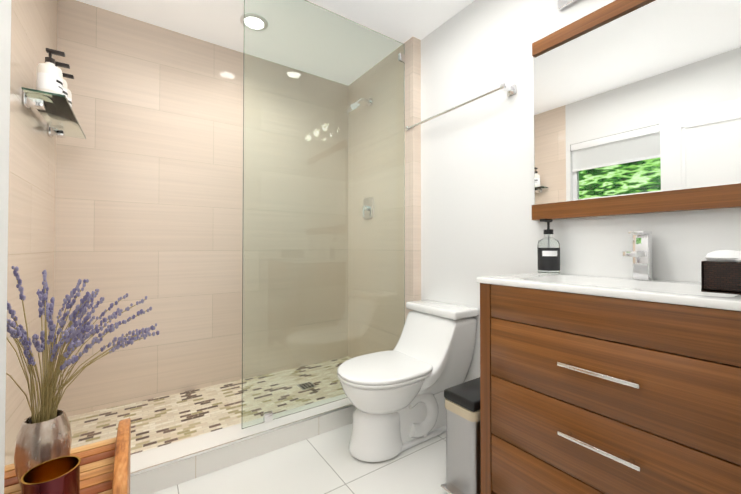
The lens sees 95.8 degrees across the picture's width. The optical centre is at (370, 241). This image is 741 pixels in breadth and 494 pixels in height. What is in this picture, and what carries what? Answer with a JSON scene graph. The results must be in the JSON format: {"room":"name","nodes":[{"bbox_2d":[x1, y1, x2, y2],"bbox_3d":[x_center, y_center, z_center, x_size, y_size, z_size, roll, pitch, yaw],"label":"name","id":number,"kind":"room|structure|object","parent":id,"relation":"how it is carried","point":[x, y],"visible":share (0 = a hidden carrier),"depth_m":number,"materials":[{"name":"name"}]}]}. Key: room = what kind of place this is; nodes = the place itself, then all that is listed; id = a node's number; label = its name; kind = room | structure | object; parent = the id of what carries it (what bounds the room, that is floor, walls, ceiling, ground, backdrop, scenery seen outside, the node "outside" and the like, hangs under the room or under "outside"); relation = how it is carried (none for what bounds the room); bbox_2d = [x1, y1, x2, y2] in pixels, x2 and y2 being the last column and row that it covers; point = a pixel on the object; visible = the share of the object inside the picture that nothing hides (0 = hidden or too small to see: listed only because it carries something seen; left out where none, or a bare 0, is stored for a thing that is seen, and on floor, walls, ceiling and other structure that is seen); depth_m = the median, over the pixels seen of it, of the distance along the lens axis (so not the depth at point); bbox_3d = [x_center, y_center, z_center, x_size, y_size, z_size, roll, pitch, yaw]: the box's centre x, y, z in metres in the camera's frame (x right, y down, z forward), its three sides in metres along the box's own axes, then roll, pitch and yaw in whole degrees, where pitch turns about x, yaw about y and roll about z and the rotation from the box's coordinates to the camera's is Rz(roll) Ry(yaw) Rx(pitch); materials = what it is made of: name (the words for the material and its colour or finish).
{"room":"bathroom","nodes":[
{"label":"bathroom","id":0,"kind":"room"},
{"bbox_2d":[54,0,243,416],"bbox_3d":[-0.975,-0.156,2.459,2.160,2.440,0.100,1,-1,-35],"label":"wall","id":1,"kind":"structure","parent":0,"point":[149,189],"depth_m":2.11,"materials":[{"name":"tile"}]},
{"bbox_2d":[5,0,57,465],"bbox_3d":[-1.542,-0.170,1.467,0.100,2.440,0.890,1,-1,-35],"label":"wall tiles","id":2,"kind":"structure","parent":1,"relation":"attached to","point":[31,198],"depth_m":1.41,"materials":[{"name":"beige tile"}]},
{"bbox_2d":[22,87,85,138],"bbox_3d":[-1.469,-0.576,1.576,0.135,0.065,0.641,1,-1,-35],"label":"wall shelf","id":3,"kind":"object","parent":2,"relation":"attached to","point":[55,110],"visible":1,"depth_m":1.49,"materials":[{"name":"silver metal"}]},
{"bbox_2d":[36,48,64,94],"bbox_3d":[-1.334,-0.695,1.398,0.085,0.211,0.079,1,-1,-35],"label":"shampoo bottle","id":4,"kind":"object","parent":3,"relation":"on","point":[49,76],"visible":0.85,"depth_m":1.37,"materials":[{"name":"white plastic"}]},
{"bbox_2d":[55,61,69,99],"bbox_3d":[-1.399,-0.694,1.493,0.085,0.211,0.079,1,-1,-35],"label":"shampoo bottle","id":5,"kind":"object","parent":3,"relation":"on","point":[60,64],"visible":0.23,"depth_m":1.50,"materials":[{"name":"white plastic"}]},
{"bbox_2d":[63,73,73,107],"bbox_3d":[-1.464,-0.693,1.588,0.085,0.211,0.079,1,-1,-35],"label":"shampoo bottle","id":6,"kind":"object","parent":3,"relation":"on","point":[69,97],"visible":0.19,"depth_m":1.59,"materials":[{"name":"white plastic"}]},
{"bbox_2d":[77,0,473,52],"bbox_3d":[-0.024,-1.445,1.097,2.160,0.100,3.450,1,-1,-35],"label":"ceiling","id":7,"kind":"structure","parent":0,"point":[216,22],"depth_m":2.04,"materials":[{"name":"white paint"}]},
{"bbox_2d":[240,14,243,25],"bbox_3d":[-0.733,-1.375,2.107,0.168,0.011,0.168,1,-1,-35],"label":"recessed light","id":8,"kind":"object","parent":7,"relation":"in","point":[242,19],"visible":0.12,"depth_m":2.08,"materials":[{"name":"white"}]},
{"bbox_2d":[152,423,447,493],"bbox_3d":[-0.024,1.095,1.062,2.160,0.100,3.450,1,-1,-35],"label":"floor","id":9,"kind":"structure","parent":0,"point":[326,463],"depth_m":1.52,"materials":[{"name":"tile"}]},
{"bbox_2d":[4,418,130,493],"bbox_3d":[-0.796,0.776,0.795,0.360,0.530,0.360,1,-1,-35],"label":"bench","id":10,"kind":"object","parent":9,"relation":"on","point":[104,466],"visible":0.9,"depth_m":0.85,"materials":[{"name":"brown wood"}]},
{"bbox_2d":[21,456,80,493],"bbox_3d":[-0.694,0.543,0.729,0.095,0.093,0.095,1,-1,-35],"label":"candle tin","id":11,"kind":"object","parent":10,"relation":"on","point":[59,475],"visible":1,"depth_m":0.73,"materials":[{"name":"red metal"}]},
{"bbox_2d":[6,266,158,487],"bbox_3d":[-0.757,0.324,0.840,0.385,0.534,0.387,1,-1,-35],"label":"vase","id":12,"kind":"object","parent":10,"relation":"on","point":[44,434],"visible":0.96,"depth_m":0.82,"materials":[{"name":"silver glass"}]},
{"bbox_2d":[68,379,241,454],"bbox_3d":[-0.776,1.022,2.093,1.890,0.074,0.700,1,-1,-35],"label":"shower floor","id":13,"kind":"structure","parent":9,"relation":"on","point":[164,420],"depth_m":1.86,"materials":[{"name":"tile"}]},
{"bbox_2d":[130,398,355,493],"bbox_3d":[-0.534,0.999,1.742,1.888,0.110,0.151,1,-1,-35],"label":"shower curb","id":14,"kind":"object","parent":9,"relation":"on","point":[156,469],"visible":0.67,"depth_m":1.58,"materials":[{"name":"white tile"}]},
{"bbox_2d":[242,0,404,428],"bbox_3d":[-0.207,-0.212,2.004,1.069,2.317,0.028,1,-1,-35],"label":"glass","id":15,"kind":"object","parent":14,"relation":"on","point":[323,273],"visible":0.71,"depth_m":1.92,"materials":[{"name":"green"}]},
{"bbox_2d":[337,299,477,461],"bbox_3d":[0.179,0.714,1.821,0.767,0.682,0.406,1,-1,-35],"label":"toilet","id":16,"kind":"object","parent":9,"relation":"on","point":[395,397],"visible":1,"depth_m":1.74,"materials":[{"name":"white ceramic"}]},
{"bbox_2d":[440,377,480,493],"bbox_3d":[0.455,0.844,1.446,0.340,0.412,0.166,1,-1,-35],"label":"trash can","id":17,"kind":"object","parent":9,"relation":"on","point":[463,444],"visible":0.6,"depth_m":1.37,"materials":[{"name":"silver metal"}]},
{"bbox_2d":[477,272,740,493],"bbox_3d":[0.837,0.592,1.110,0.492,0.907,0.820,1,-1,-35],"label":"bathroom vanity","id":18,"kind":"object","parent":9,"relation":"on","point":[591,384],"visible":0.98,"depth_m":0.97,"materials":[{"name":"brown wood"}]},
{"bbox_2d":[537,218,559,273],"bbox_3d":[0.787,0.022,1.484,0.096,0.242,0.089,1,-1,-35],"label":"soap dispenser","id":19,"kind":"object","parent":18,"relation":"on","point":[548,250],"visible":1,"depth_m":1.45,"materials":[{"name":"clear glass"}]},
{"bbox_2d":[623,231,652,279],"bbox_3d":[0.956,0.051,1.200,0.148,0.175,0.046,1,-1,-35],"label":"faucet","id":20,"kind":"object","parent":18,"relation":"on","point":[641,253],"visible":0.98,"depth_m":1.21,"materials":[{"name":"silver metal"}]},
{"bbox_2d":[701,250,740,294],"bbox_3d":[1.014,0.078,0.873,0.180,0.112,0.187,1,-1,-35],"label":"tissue box","id":21,"kind":"object","parent":18,"relation":"on","point":[720,271],"visible":1,"depth_m":0.87,"materials":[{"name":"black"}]},
{"bbox_2d":[421,0,740,381],"bbox_3d":[0.852,-0.168,1.623,0.100,2.440,3.350,1,-1,-35],"label":"wall","id":22,"kind":"structure","parent":0,"point":[477,183],"depth_m":1.79,"materials":[{"name":"white paint"}]},
{"bbox_2d":[404,37,420,320],"bbox_3d":[0.073,-0.154,2.604,0.070,2.440,0.850,1,-1,-35],"label":"wall tiles","id":23,"kind":"structure","parent":22,"relation":"attached to","point":[412,45],"depth_m":2.26,"materials":[{"name":"beige tile"}]},
{"bbox_2d":[405,83,515,130],"bbox_3d":[0.486,-0.773,1.998,0.083,0.048,0.778,1,-1,-35],"label":"towel rail","id":24,"kind":"object","parent":22,"relation":"attached to","point":[508,89],"visible":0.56,"depth_m":1.81,"materials":[{"name":"silver metal"}]},
{"bbox_2d":[558,0,578,10],"bbox_3d":[0.952,-1.114,1.236,0.186,0.123,0.580,1,-1,-35],"label":"sconce","id":25,"kind":"object","parent":22,"relation":"attached to","point":[563,4],"visible":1,"depth_m":1.50,"materials":[{"name":"silver metal"}]},
{"bbox_2d":[532,0,740,219],"bbox_3d":[1.018,-0.529,1.259,0.043,0.847,0.835,1,-1,-35],"label":"wall mirror","id":26,"kind":"object","parent":22,"relation":"attached to","point":[637,106],"visible":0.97,"depth_m":1.26,"materials":[{"name":"mirror"}]},
{"bbox_3d":[0.051,-1.215,-0.002,0.840,0.390,0.120,1,-1,-35],"label":"wall","id":27,"kind":"structure","parent":0,"visible":0},
{"bbox_2d":[0,0,10,493],"bbox_3d":[-0.474,0.012,0.203,0.054,2.027,0.841,0,-1,-25],"label":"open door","id":28,"kind":"structure","parent":27,"relation":"in","point":[5,33],"depth_m":0.58,"materials":[{"name":"white paint"}]}
]}

